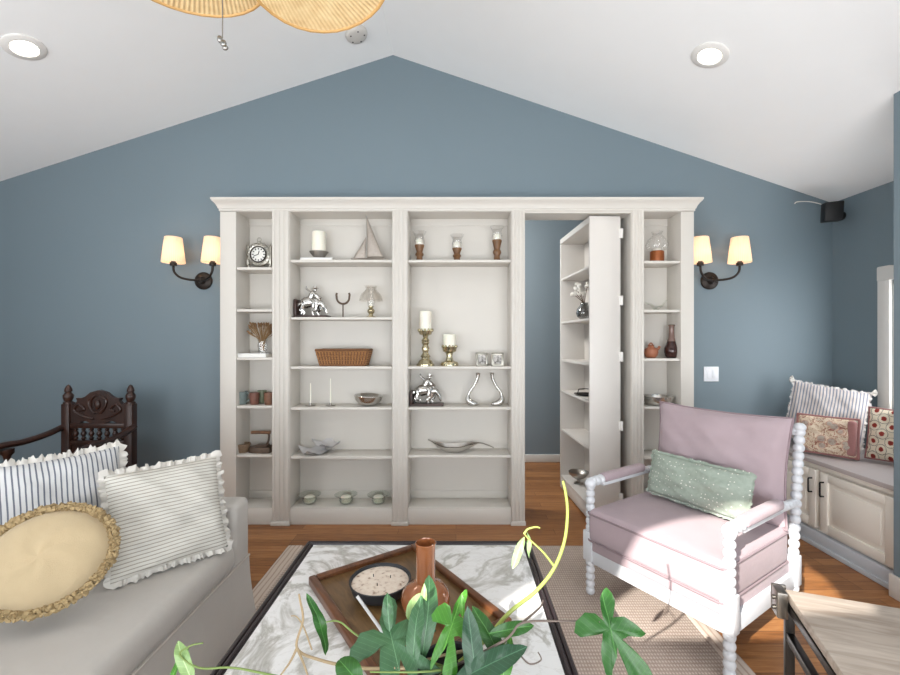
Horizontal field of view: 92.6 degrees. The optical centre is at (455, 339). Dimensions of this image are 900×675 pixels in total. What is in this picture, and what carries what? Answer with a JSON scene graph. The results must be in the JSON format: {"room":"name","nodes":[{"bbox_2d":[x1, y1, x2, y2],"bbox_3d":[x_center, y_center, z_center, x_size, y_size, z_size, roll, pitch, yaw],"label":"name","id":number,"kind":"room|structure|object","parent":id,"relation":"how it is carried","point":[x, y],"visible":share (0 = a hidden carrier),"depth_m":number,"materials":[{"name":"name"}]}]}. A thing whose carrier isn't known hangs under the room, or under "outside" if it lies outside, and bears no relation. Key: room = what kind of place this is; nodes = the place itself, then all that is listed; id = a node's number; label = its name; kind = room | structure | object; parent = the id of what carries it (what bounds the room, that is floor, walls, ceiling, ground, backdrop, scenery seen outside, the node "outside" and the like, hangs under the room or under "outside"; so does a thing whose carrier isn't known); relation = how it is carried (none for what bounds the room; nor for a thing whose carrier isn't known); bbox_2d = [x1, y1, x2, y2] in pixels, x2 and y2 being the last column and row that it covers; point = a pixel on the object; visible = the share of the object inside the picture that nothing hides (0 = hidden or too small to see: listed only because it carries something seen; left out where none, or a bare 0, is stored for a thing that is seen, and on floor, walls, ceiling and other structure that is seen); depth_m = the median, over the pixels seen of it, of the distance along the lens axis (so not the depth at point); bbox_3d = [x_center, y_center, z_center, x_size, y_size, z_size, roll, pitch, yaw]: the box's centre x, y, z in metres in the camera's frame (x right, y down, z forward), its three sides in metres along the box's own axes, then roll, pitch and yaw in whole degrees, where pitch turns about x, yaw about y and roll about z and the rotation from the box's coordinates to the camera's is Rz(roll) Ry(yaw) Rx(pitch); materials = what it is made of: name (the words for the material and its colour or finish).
{"room":"living room","nodes":[
{"label":"living room","id":0,"kind":"room"},
{"bbox_2d":[309,250,328,256],"bbox_3d":[-1.034,-0.637,3.245,0.140,0.056,0.140,0,0,0],"label":"bowl","id":1,"kind":"object","parent":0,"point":[315,253],"depth_m":3.20,"materials":[{"name":"grey metal"}]},
{"bbox_2d":[0,55,831,466],"bbox_3d":[-0.490,-0.442,3.420,6.880,3.584,0.100,0,0,0],"label":"wall","id":2,"kind":"structure","parent":0,"point":[89,302],"depth_m":3.37,"materials":[{"name":"blue paint"}]},
{"bbox_2d":[161,236,219,289],"bbox_3d":[-1.975,-0.582,3.260,0.454,0.376,0.219,0,0,0],"label":"wall sconce","id":3,"kind":"object","parent":2,"relation":"attached to","point":[173,254],"visible":1,"depth_m":3.19,"materials":[{"name":"beige fabric"}]},
{"bbox_2d":[170,261,176,265],"bbox_3d":[-2.123,-0.585,3.230,0.048,0.055,0.048,0,0,0],"label":"socket","id":4,"kind":"object","parent":3,"relation":"attached to","point":[173,263],"depth_m":3.22,"materials":[{"name":"brown metal"}]},
{"bbox_2d":[209,261,215,265],"bbox_3d":[-1.827,-0.585,3.230,0.048,0.055,0.048,0,0,0],"label":"socket","id":5,"kind":"object","parent":3,"relation":"attached to","point":[212,263],"depth_m":3.22,"materials":[{"name":"brown metal"}]},
{"bbox_2d":[704,367,718,380],"bbox_3d":[1.998,0.267,3.365,0.116,0.116,0.010,0,0,0],"label":"light switch","id":6,"kind":"object","parent":2,"relation":"attached to","point":[710,373],"visible":1,"depth_m":3.36,"materials":[{"name":"white plastic"}]},
{"bbox_2d":[694,236,751,289],"bbox_3d":[1.983,-0.582,3.260,0.454,0.376,0.219,0,0,0],"label":"wall sconce","id":7,"kind":"object","parent":2,"relation":"attached to","point":[739,254],"visible":0.97,"depth_m":3.19,"materials":[{"name":"beige fabric"}]},
{"bbox_2d":[697,261,703,265],"bbox_3d":[1.835,-0.585,3.230,0.048,0.055,0.048,0,0,0],"label":"socket","id":8,"kind":"object","parent":7,"relation":"attached to","point":[700,263],"depth_m":3.21,"materials":[{"name":"brown metal"}]},
{"bbox_2d":[736,261,742,265],"bbox_3d":[2.131,-0.585,3.230,0.048,0.055,0.048,0,0,0],"label":"socket","id":9,"kind":"object","parent":7,"relation":"attached to","point":[739,263],"depth_m":3.22,"materials":[{"name":"brown metal"}]},
{"bbox_2d":[794,201,845,222],"bbox_3d":[2.783,-0.976,3.224,0.321,0.209,0.232,0,0,11],"label":"wall speaker","id":10,"kind":"object","parent":2,"relation":"attached to","point":[830,211],"visible":1,"depth_m":3.14,"materials":[{"name":"black plastic"}]},
{"bbox_2d":[826,202,843,219],"bbox_3d":[2.759,-0.940,3.133,0.096,0.121,0.024,0,0,25],"label":"grille","id":11,"kind":"object","parent":10,"relation":"attached to","point":[834,210],"depth_m":3.13,"materials":[{"name":"black plastic"}]},
{"bbox_2d":[0,0,899,201],"bbox_3d":[-0.490,-1.736,1.185,7.080,1.394,4.570,0,0,0],"label":"ceiling","id":12,"kind":"structure","parent":0,"point":[802,99],"depth_m":2.73,"materials":[{"name":"paint"}]},
{"bbox_2d":[0,33,47,59],"bbox_3d":[-2.391,-1.619,2.381,0.185,0.066,0.193,0,0,5],"label":"recessed light","id":13,"kind":"object","parent":12,"relation":"in","point":[21,46],"visible":1,"depth_m":2.37,"materials":[{"name":"white"}]},
{"bbox_2d":[151,0,384,50],"bbox_3d":[-0.580,-1.443,0.980,1.168,1.566,1.107,0,0,0],"label":"ceiling fan","id":14,"kind":"object","parent":12,"relation":"hanging from","point":[314,16],"visible":1,"depth_m":1.45,"materials":[{"name":"beige wicker"}]},
{"bbox_2d":[345,25,366,43],"bbox_3d":[-0.703,-2.153,3.033,0.153,0.073,0.156,0,0,5],"label":"smoke detector","id":15,"kind":"object","parent":12,"relation":"attached to","point":[358,34],"visible":0.99,"depth_m":3.01,"materials":[{"name":"plastic"}]},
{"bbox_2d":[691,42,729,67],"bbox_3d":[1.416,-1.586,2.399,0.184,0.069,0.193,0,0,5],"label":"recessed light","id":16,"kind":"object","parent":12,"relation":"in","point":[708,54],"visible":1,"depth_m":2.39,"materials":[{"name":"white"}]},
{"bbox_2d":[525,220,583,453],"bbox_3d":[0.825,-0.250,4.165,4.250,3.200,1.390,0,0,0],"label":"wall","id":17,"kind":"structure","parent":0,"point":[542,237],"depth_m":4.76,"materials":[{"name":"blue paint"}]},
{"bbox_2d":[525,454,559,461],"bbox_3d":[0.275,1.308,4.752,2.950,0.085,0.016,0,0,0],"label":"baseboard","id":18,"kind":"structure","parent":17,"relation":"attached to","point":[528,457],"depth_m":4.74,"materials":[{"name":"paint"}]},
{"bbox_2d":[248,462,899,674],"bbox_3d":[-0.490,1.400,1.880,7.080,0.100,5.960,0,0,0],"label":"floor","id":19,"kind":"structure","parent":0,"point":[760,644],"depth_m":2.90,"materials":[{"name":"brown wood"}]},
{"bbox_2d":[0,384,139,467],"bbox_3d":[-2.494,0.830,2.762,0.613,1.040,0.552,0,0,0],"label":"carved armchair","id":20,"kind":"object","parent":19,"relation":"on","point":[98,408],"visible":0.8,"depth_m":2.99,"materials":[{"name":"brown wood"}]},
{"bbox_2d":[0,497,255,674],"bbox_3d":[-1.457,0.928,1.016,0.986,0.817,2.175,0,0,0],"label":"sofa","id":21,"kind":"object","parent":19,"relation":"on","point":[132,628],"visible":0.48,"depth_m":1.48,"materials":[{"name":"grey fabric"}]},
{"bbox_2d":[0,501,121,622],"bbox_3d":[-1.327,0.708,1.393,0.392,0.307,0.191,0,0,-21],"label":"pillow","id":22,"kind":"object","parent":21,"relation":"on","point":[48,558],"visible":1,"depth_m":1.37,"materials":[{"name":"beige fabric"}]},
{"bbox_2d":[0,439,127,524],"bbox_3d":[-1.541,0.661,1.692,0.243,0.455,0.446,0,0,41],"label":"throw pillow","id":23,"kind":"object","parent":21,"relation":"on","point":[28,484],"visible":0.41,"depth_m":1.67,"materials":[{"name":"fabric"}]},
{"bbox_2d":[0,548,233,674],"bbox_3d":[-1.399,0.973,1.020,0.822,0.125,1.860,0,0,0],"label":"seat cushion","id":24,"kind":"object","parent":21,"relation":"on","point":[119,630],"depth_m":1.39,"materials":[{"name":"grey fabric"}]},
{"bbox_2d":[96,450,233,588],"bbox_3d":[-1.172,0.707,1.757,0.454,0.416,0.220,0,0,-43],"label":"throw pillow","id":25,"kind":"object","parent":21,"relation":"on","point":[168,514],"visible":0.92,"depth_m":1.70,"materials":[{"name":"fabric"}]},
{"bbox_2d":[210,197,703,525],"bbox_3d":[0.007,0.156,3.281,3.553,2.387,0.374,0,0,0],"label":"bookcase","id":26,"kind":"object","parent":19,"relation":"on","point":[384,448],"visible":0.85,"depth_m":3.24,"materials":[{"name":"paint"}]},
{"bbox_2d":[239,391,249,404],"bbox_3d":[-1.603,0.434,3.236,0.108,0.095,0.087,0,0,-33],"label":"mug","id":27,"kind":"object","parent":26,"relation":"on","point":[243,396],"visible":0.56,"depth_m":3.20,"materials":[{"name":"teal ceramic"}]},
{"bbox_2d":[238,442,250,452],"bbox_3d":[-1.595,0.806,3.220,0.110,0.066,0.109,0,0,0],"label":"bowl","id":28,"kind":"object","parent":26,"relation":"on","point":[242,448],"visible":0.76,"depth_m":3.18,"materials":[{"name":"brown wood"}]},
{"bbox_2d":[249,392,259,404],"bbox_3d":[-1.507,0.438,3.215,0.072,0.088,0.071,0,0,0],"label":"mug","id":29,"kind":"object","parent":26,"relation":"on","point":[254,397],"visible":1,"depth_m":3.19,"materials":[{"name":"red ceramic"}]},
{"bbox_2d":[238,353,271,356],"bbox_3d":[-1.506,0.113,3.245,0.205,0.028,0.150,0,0,0],"label":"book","id":30,"kind":"object","parent":26,"relation":"on","point":[239,354],"visible":0.89,"depth_m":3.17,"materials":[{"name":"white paper"}]},
{"bbox_2d":[246,322,271,349],"bbox_3d":[-1.490,-0.018,3.235,0.214,0.233,0.107,0,0,0],"label":"glass vase","id":31,"kind":"object","parent":30,"relation":"on","point":[266,326],"visible":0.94,"depth_m":3.23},
{"bbox_2d":[246,237,271,266],"bbox_3d":[-1.490,-0.655,3.251,0.209,0.246,0.048,0,0,0],"label":"mantel clock","id":32,"kind":"object","parent":26,"relation":"on","point":[258,254],"visible":1,"depth_m":3.24,"materials":[{"name":"silver metal"}]},
{"bbox_2d":[248,430,271,453],"bbox_3d":[-1.470,0.760,3.230,0.180,0.159,0.116,0,0,0],"label":"iron","id":33,"kind":"object","parent":26,"relation":"on","point":[261,448],"visible":0.98,"depth_m":3.20,"materials":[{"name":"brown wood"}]},
{"bbox_2d":[257,390,266,402],"bbox_3d":[-1.484,0.433,3.290,0.068,0.096,0.067,0,0,0],"label":"mug","id":34,"kind":"object","parent":26,"relation":"on","point":[261,399],"visible":0.59,"depth_m":3.26,"materials":[{"name":"green ceramic"}]},
{"bbox_2d":[264,392,271,404],"bbox_3d":[-1.396,0.436,3.210,0.072,0.090,0.071,0,0,0],"label":"mug","id":35,"kind":"object","parent":26,"relation":"on","point":[267,395],"visible":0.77,"depth_m":3.18,"materials":[{"name":"orange ceramic"}]},
{"bbox_2d":[300,494,318,504],"bbox_3d":[-1.099,1.189,3.225,0.170,0.068,0.170,0,0,0],"label":"bowl","id":36,"kind":"object","parent":26,"relation":"on","point":[310,498],"visible":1,"depth_m":3.20,"materials":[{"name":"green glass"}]},
{"bbox_2d":[304,494,314,502],"bbox_3d":[-1.099,1.191,3.225,0.080,0.046,0.080,0,0,0],"label":"candle","id":37,"kind":"object","parent":36,"relation":"on","point":[308,498],"depth_m":3.20,"materials":[{"name":"beige wax"}]},
{"bbox_2d":[305,383,315,405],"bbox_3d":[-1.090,0.407,3.220,0.076,0.171,0.076,0,0,0],"label":"candle holder","id":38,"kind":"object","parent":26,"relation":"on","point":[310,403],"visible":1,"depth_m":3.22,"materials":[{"name":"grey metal"}]},
{"bbox_2d":[294,286,330,316],"bbox_3d":[-1.081,-0.288,3.240,0.250,0.240,0.106,0,0,0],"label":"bookend","id":39,"kind":"object","parent":26,"relation":"on","point":[313,300],"visible":0.98,"depth_m":3.22,"materials":[{"name":"silver metal"}]},
{"bbox_2d":[298,445,329,454],"bbox_3d":[-1.055,0.817,3.223,0.190,0.060,0.190,0,0,-40],"label":"dish","id":40,"kind":"object","parent":26,"relation":"on","point":[316,450],"visible":0.92,"depth_m":3.23,"materials":[{"name":"grey ceramic"}]},
{"bbox_2d":[312,438,339,447],"bbox_3d":[-0.983,0.774,3.261,0.160,0.060,0.160,0,0,44],"label":"dish","id":41,"kind":"object","parent":40,"relation":"on","point":[328,442],"visible":1,"depth_m":3.27,"materials":[{"name":"grey ceramic"}]},
{"bbox_2d":[300,257,334,259],"bbox_3d":[-1.030,-0.598,3.245,0.235,0.020,0.150,0,0,0],"label":"book","id":42,"kind":"object","parent":26,"relation":"on","point":[301,258],"visible":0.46,"depth_m":3.17,"materials":[{"name":"white paper"}]},
{"bbox_2d":[309,230,328,256],"bbox_3d":[-1.034,-0.712,3.245,0.140,0.206,0.140,0,0,0],"label":"pillar candle","id":43,"kind":"object","parent":42,"relation":"on","point":[318,237],"visible":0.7,"depth_m":3.20,"materials":[{"name":"white wax"}]},
{"bbox_2d":[325,378,334,405],"bbox_3d":[-0.940,0.389,3.220,0.076,0.206,0.076,0,0,0],"label":"candle holder","id":44,"kind":"object","parent":26,"relation":"on","point":[330,403],"visible":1,"depth_m":3.22,"materials":[{"name":"grey metal"}]},
{"bbox_2d":[335,293,350,316],"bbox_3d":[-0.853,-0.263,3.245,0.105,0.189,0.060,0,0,27],"label":"stand","id":45,"kind":"object","parent":26,"relation":"on","point":[336,294],"visible":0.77,"depth_m":3.24,"materials":[{"name":"metal"}]},
{"bbox_2d":[315,348,372,365],"bbox_3d":[-0.841,0.131,3.240,0.405,0.130,0.171,0,0,0],"label":"wicker basket","id":46,"kind":"object","parent":26,"relation":"on","point":[325,356],"visible":0.98,"depth_m":3.17,"materials":[{"name":"brown wicker"}]},
{"bbox_2d":[336,494,352,504],"bbox_3d":[-0.825,1.189,3.225,0.170,0.068,0.170,0,0,0],"label":"bowl","id":47,"kind":"object","parent":26,"relation":"on","point":[346,498],"visible":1,"depth_m":3.20,"materials":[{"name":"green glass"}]},
{"bbox_2d":[341,494,350,502],"bbox_3d":[-0.825,1.191,3.225,0.080,0.046,0.080,0,0,0],"label":"candle","id":48,"kind":"object","parent":47,"relation":"on","point":[346,498],"depth_m":3.20,"materials":[{"name":"beige wax"}]},
{"bbox_2d":[351,216,385,259],"bbox_3d":[-0.657,-0.763,3.230,0.263,0.342,0.044,0,0,0],"label":"model sailboat","id":49,"kind":"object","parent":26,"relation":"on","point":[369,249],"visible":0.93,"depth_m":3.23,"materials":[{"name":"wood"}]},
{"bbox_2d":[354,393,382,405],"bbox_3d":[-0.657,0.448,3.230,0.214,0.083,0.214,0,0,0],"label":"bowl","id":50,"kind":"object","parent":26,"relation":"on","point":[366,399],"visible":1,"depth_m":3.17,"materials":[{"name":"silver metal"}]},
{"bbox_2d":[365,287,382,316],"bbox_3d":[-0.641,-0.288,3.245,0.176,0.240,0.176,0,0,0],"label":"table lamp","id":51,"kind":"object","parent":26,"relation":"on","point":[370,310],"visible":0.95,"depth_m":3.23,"materials":[{"name":"gold metal"}]},
{"bbox_2d":[369,494,384,504],"bbox_3d":[-0.581,1.189,3.225,0.170,0.068,0.170,0,0,0],"label":"bowl","id":52,"kind":"object","parent":26,"relation":"on","point":[378,498],"visible":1,"depth_m":3.20,"materials":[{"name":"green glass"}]},
{"bbox_2d":[373,494,383,502],"bbox_3d":[-0.581,1.191,3.225,0.080,0.046,0.080,0,0,0],"label":"candle","id":53,"kind":"object","parent":52,"relation":"on","point":[378,498],"depth_m":3.20,"materials":[{"name":"beige wax"}]},
{"bbox_2d":[415,238,423,259],"bbox_3d":[-0.275,-0.702,3.245,0.108,0.228,0.107,0,0,0],"label":"wooden candlestick","id":54,"kind":"object","parent":26,"relation":"on","point":[419,246],"visible":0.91,"depth_m":3.22,"materials":[{"name":"brown wood"}]},
{"bbox_2d":[416,238,422,243],"bbox_3d":[-0.276,-0.742,3.245,0.054,0.052,0.054,0,0,0],"label":"candle","id":55,"kind":"object","parent":54,"relation":"on","point":[418,241],"depth_m":3.22,"materials":[{"name":"beige wax"}]},
{"bbox_2d":[416,311,434,365],"bbox_3d":[-0.229,-0.012,3.230,0.136,0.410,0.135,0,0,0],"label":"candlestick","id":56,"kind":"object","parent":26,"relation":"on","point":[425,330],"visible":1,"depth_m":3.20,"materials":[{"name":"gold metal"}]},
{"bbox_2d":[420,311,430,329],"bbox_3d":[-0.229,-0.140,3.230,0.090,0.155,0.090,0,0,0],"label":"pillar candle","id":57,"kind":"object","parent":56,"relation":"on","point":[425,316],"depth_m":3.19,"materials":[{"name":"beige wax"}]},
{"bbox_2d":[410,374,443,405],"bbox_3d":[-0.218,0.372,3.240,0.250,0.240,0.106,0,0,0],"label":"bookend","id":58,"kind":"object","parent":26,"relation":"on","point":[425,388],"visible":1,"depth_m":3.22,"materials":[{"name":"silver metal"}]},
{"bbox_2d":[441,334,457,365],"bbox_3d":[-0.049,0.074,3.230,0.136,0.237,0.135,0,0,0],"label":"candlestick","id":59,"kind":"object","parent":26,"relation":"on","point":[449,346],"visible":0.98,"depth_m":3.19,"materials":[{"name":"gold metal"}]},
{"bbox_2d":[443,334,455,346],"bbox_3d":[-0.049,0.009,3.230,0.094,0.105,0.094,0,0,0],"label":"pillar candle","id":60,"kind":"object","parent":59,"relation":"on","point":[449,340],"depth_m":3.19,"materials":[{"name":"beige wax"}]},
{"bbox_2d":[452,241,461,259],"bbox_3d":[0.008,-0.690,3.245,0.108,0.204,0.107,0,0,0],"label":"wooden candlestick","id":61,"kind":"object","parent":26,"relation":"on","point":[456,248],"visible":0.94,"depth_m":3.22,"materials":[{"name":"brown wood"}]},
{"bbox_2d":[453,241,460,247],"bbox_3d":[0.008,-0.718,3.245,0.054,0.052,0.054,0,0,0],"label":"candle","id":62,"kind":"object","parent":61,"relation":"on","point":[456,244],"depth_m":3.22,"materials":[{"name":"beige wax"}]},
{"bbox_2d":[428,439,493,452],"bbox_3d":[0.037,0.794,3.225,0.495,0.101,0.124,0,0,0],"label":"centerpiece","id":63,"kind":"object","parent":26,"relation":"on","point":[447,447],"visible":1,"depth_m":3.21},
{"bbox_2d":[465,373,479,405],"bbox_3d":[0.127,0.372,3.230,0.113,0.251,0.056,0,0,0],"label":"candle holder","id":64,"kind":"object","parent":26,"relation":"on","point":[469,401],"visible":0.99,"depth_m":3.22,"materials":[{"name":"silver metal"}]},
{"bbox_2d":[476,353,487,365],"bbox_3d":[0.194,0.145,3.230,0.092,0.099,0.040,0,0,-11],"label":"photo frame","id":65,"kind":"object","parent":26,"relation":"on","point":[481,358],"visible":0.99,"depth_m":3.22,"materials":[{"name":"silver metal"}]},
{"bbox_2d":[478,355,485,363],"bbox_3d":[0.195,0.145,3.225,0.060,0.067,0.017,0,0,-11],"label":"picture","id":66,"kind":"object","parent":65,"relation":"attached to","point":[481,358],"depth_m":3.22},
{"bbox_2d":[492,233,501,259],"bbox_3d":[0.309,-0.721,3.245,0.108,0.265,0.107,0,0,0],"label":"wooden candlestick","id":67,"kind":"object","parent":26,"relation":"on","point":[496,241],"visible":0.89,"depth_m":3.22,"materials":[{"name":"brown wood"}]},
{"bbox_2d":[493,233,500,238],"bbox_3d":[0.309,-0.779,3.245,0.054,0.052,0.054,0,0,0],"label":"candle","id":68,"kind":"object","parent":67,"relation":"on","point":[496,236],"depth_m":3.22,"materials":[{"name":"beige wax"}]},
{"bbox_2d":[491,353,503,365],"bbox_3d":[0.312,0.145,3.230,0.092,0.099,0.040,0,0,7],"label":"photo frame","id":69,"kind":"object","parent":26,"relation":"on","point":[497,359],"visible":1,"depth_m":3.22,"materials":[{"name":"silver metal"}]},
{"bbox_2d":[494,355,500,363],"bbox_3d":[0.312,0.145,3.226,0.060,0.067,0.017,0,0,7],"label":"picture","id":70,"kind":"object","parent":69,"relation":"attached to","point":[497,358],"depth_m":3.22},
{"bbox_2d":[490,373,504,405],"bbox_3d":[0.309,0.372,3.230,0.113,0.251,0.056,0,0,0],"label":"candle holder","id":71,"kind":"object","parent":26,"relation":"on","point":[500,401],"visible":0.98,"depth_m":3.22,"materials":[{"name":"silver metal"}]},
{"bbox_2d":[560,216,622,516],"bbox_3d":[1.093,0.210,3.551,0.250,2.250,0.769,0,0,-3],"label":"door","id":72,"kind":"structure","parent":26,"relation":"attached to","point":[591,356],"depth_m":3.18,"materials":[{"name":"paint"}]},
{"bbox_2d":[568,469,588,484],"bbox_3d":[1.047,1.174,3.673,0.170,0.100,0.170,0,0,0],"label":"footed bowl","id":73,"kind":"object","parent":72,"relation":"on","point":[578,474],"visible":1,"depth_m":3.65,"materials":[{"name":"grey metal"}]},
{"bbox_2d":[570,281,588,318],"bbox_3d":[1.029,-0.327,3.542,0.181,0.314,0.155,0,0,0],"label":"vase","id":74,"kind":"object","parent":72,"relation":"on","point":[578,288],"visible":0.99,"depth_m":3.53,"materials":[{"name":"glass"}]},
{"bbox_2d":[574,388,588,395],"bbox_3d":[1.059,0.424,3.534,0.176,0.059,0.175,0,0,0],"label":"dish","id":75,"kind":"object","parent":72,"relation":"on","point":[578,392],"visible":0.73,"depth_m":3.55,"materials":[{"name":"metal"}]},
{"bbox_2d":[644,342,660,357],"bbox_3d":[1.480,0.076,3.258,0.109,0.117,0.104,0,0,42],"label":"jug","id":76,"kind":"object","parent":26,"relation":"on","point":[650,351],"visible":0.99,"depth_m":3.23,"materials":[{"name":"ceramic"}]},
{"bbox_2d":[650,248,663,260],"bbox_3d":[1.517,-0.700,3.245,0.164,0.237,0.164,0,0,0],"label":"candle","id":77,"kind":"object","parent":26,"relation":"on","point":[657,254],"visible":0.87,"depth_m":3.21,"materials":[{"name":"orange wax"}]},
{"bbox_2d":[644,394,673,405],"bbox_3d":[1.522,0.455,3.240,0.216,0.068,0.215,0,0,0],"label":"bowl","id":78,"kind":"object","parent":26,"relation":"on","point":[651,399],"visible":0.74,"depth_m":3.18,"materials":[{"name":"silver metal"}]},
{"bbox_2d":[664,325,676,357],"bbox_3d":[1.624,0.010,3.240,0.104,0.250,0.104,0,0,0],"label":"bottle","id":79,"kind":"object","parent":26,"relation":"on","point":[670,349],"visible":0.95,"depth_m":3.21,"materials":[{"name":"brown glass"}]},
{"bbox_2d":[252,545,755,674],"bbox_3d":[0.055,1.342,1.225,2.290,0.014,3.150,0,0,0],"label":"rug","id":80,"kind":"object","parent":19,"relation":"on","point":[674,642],"visible":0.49,"depth_m":2.06,"materials":[{"name":"carpet"}]},
{"bbox_2d":[210,541,577,674],"bbox_3d":[-0.166,1.117,1.413,0.994,0.442,1.025,0,0,0],"label":"coffee table","id":81,"kind":"object","parent":80,"relation":"on","point":[266,644],"visible":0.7,"depth_m":1.45,"materials":[{"name":"white stone"}]},
{"bbox_2d":[309,544,511,674],"bbox_3d":[-0.183,0.883,1.460,0.450,0.032,0.610,0,0,-35],"label":"tray","id":82,"kind":"object","parent":81,"relation":"on","point":[331,587],"visible":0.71,"depth_m":1.46,"materials":[{"name":"brown wood"}]},
{"bbox_2d":[356,595,382,632],"bbox_3d":[-0.229,0.796,1.216,0.128,0.122,0.009,0,0,23],"label":"candle","id":83,"kind":"object","parent":82,"relation":"on","point":[359,599],"visible":0.66,"depth_m":1.22,"materials":[{"name":"white wax"}]},
{"bbox_2d":[349,563,410,605],"bbox_3d":[-0.263,0.854,1.496,0.214,0.056,0.214,0,0,0],"label":"bowl","id":84,"kind":"object","parent":82,"relation":"on","point":[372,582],"visible":0.93,"depth_m":1.48,"materials":[{"name":"ceramic"}]},
{"bbox_2d":[401,538,449,613],"bbox_3d":[-0.098,0.767,1.387,0.160,0.230,0.160,0,0,0],"label":"bottle vase","id":85,"kind":"object","parent":82,"relation":"on","point":[425,547],"visible":0.71,"depth_m":1.36,"materials":[{"name":"orange metal"}]},
{"bbox_2d":[170,481,652,674],"bbox_3d":[-0.109,0.634,1.066,1.103,0.533,0.242,0,0,4],"label":"philodendron","id":86,"kind":"object","parent":81,"relation":"on","point":[448,656],"visible":1,"depth_m":1.03,"materials":[{"name":"plant"}]},
{"bbox_2d":[417,641,461,674],"bbox_3d":[-0.012,0.838,1.030,0.164,0.124,0.164,0,0,0],"label":"pot","id":87,"kind":"object","parent":81,"relation":"on","point":[424,667],"depth_m":1.02,"materials":[{"name":"black ceramic"}]},
{"bbox_2d":[583,423,806,674],"bbox_3d":[1.183,0.873,2.174,0.765,0.945,0.738,0,0,-33],"label":"armchair","id":88,"kind":"object","parent":80,"relation":"on","point":[719,572],"visible":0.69,"depth_m":1.94,"materials":[{"name":"white paint"}]},
{"bbox_2d":[589,491,786,600],"bbox_3d":[1.129,0.956,2.139,0.622,0.194,0.672,0,0,-33],"label":"seat cushion","id":89,"kind":"object","parent":88,"relation":"on","point":[680,545],"depth_m":1.94,"materials":[{"name":"fabric"}]},
{"bbox_2d":[646,449,756,520],"bbox_3d":[1.231,0.737,2.207,0.151,0.242,0.540,0,0,-31],"label":"lumbar pillow","id":90,"kind":"object","parent":88,"relation":"on","point":[726,493],"visible":0.94,"depth_m":2.14,"materials":[{"name":"green fabric"}]},
{"bbox_2d":[658,401,794,531],"bbox_3d":[1.391,0.630,2.304,0.217,0.523,0.677,0,0,-33],"label":"cushion","id":91,"kind":"object","parent":88,"relation":"on","point":[759,445],"visible":0.67,"depth_m":2.16,"materials":[{"name":"fabric"}]},
{"bbox_2d":[771,582,899,674],"bbox_3d":[1.152,1.072,1.038,0.504,0.556,0.616,0,0,20],"label":"side table","id":92,"kind":"object","parent":19,"relation":"on","point":[847,637],"visible":1,"depth_m":1.21,"materials":[{"name":"brown wood"}]},
{"bbox_2d":[787,440,893,589],"bbox_3d":[2.634,1.065,2.815,0.629,0.570,1.106,0,0,0],"label":"window seat","id":93,"kind":"object","parent":19,"relation":"on","point":[847,508],"visible":0.6,"depth_m":2.59,"materials":[{"name":"paint"}]},
{"bbox_2d":[796,413,860,460],"bbox_3d":[2.496,0.642,2.896,0.132,0.261,0.338,0,0,-43],"label":"pillow","id":94,"kind":"object","parent":93,"relation":"on","point":[825,435],"visible":0.88,"depth_m":2.85,"materials":[{"name":"fabric"}]},
{"bbox_2d":[786,375,877,453],"bbox_3d":[2.638,0.522,3.051,0.525,0.511,0.187,0,0,38],"label":"pillow","id":95,"kind":"object","parent":93,"relation":"on","point":[806,397],"visible":0.59,"depth_m":3.04,"materials":[{"name":"fabric"}]},
{"bbox_2d":[864,406,893,462],"bbox_3d":[2.770,0.603,2.662,0.139,0.334,0.350,0,0,-28],"label":"pillow","id":96,"kind":"object","parent":93,"relation":"on","point":[880,433],"visible":0.87,"depth_m":2.73,"materials":[{"name":"fabric"}]},
{"bbox_2d":[832,181,893,447],"bbox_3d":[3.000,0.139,2.865,0.100,2.423,1.210,0,0,0],"label":"wall","id":97,"kind":"structure","parent":0,"point":[863,241],"depth_m":3.14,"materials":[{"name":"blue paint"}]},
{"bbox_2d":[877,265,893,409],"bbox_3d":[2.955,0.036,2.632,0.110,1.087,0.745,0,0,0],"label":"window","id":98,"kind":"structure","parent":97,"relation":"in","point":[885,274],"depth_m":2.93,"materials":[{"name":"paint"}]},
{"bbox_2d":[894,91,899,577],"bbox_3d":[2.675,0.029,0.630,0.750,2.642,3.260,0,0,0],"label":"wall","id":99,"kind":"structure","parent":0,"point":[896,95],"depth_m":2.24,"materials":[{"name":"blue paint"}]},
{"bbox_2d":[889,573,899,601],"bbox_3d":[2.292,1.290,0.636,0.016,0.120,3.272,0,0,0],"label":"baseboard","id":100,"kind":"structure","parent":99,"relation":"attached to","point":[894,581],"depth_m":2.24,"materials":[{"name":"paint"}]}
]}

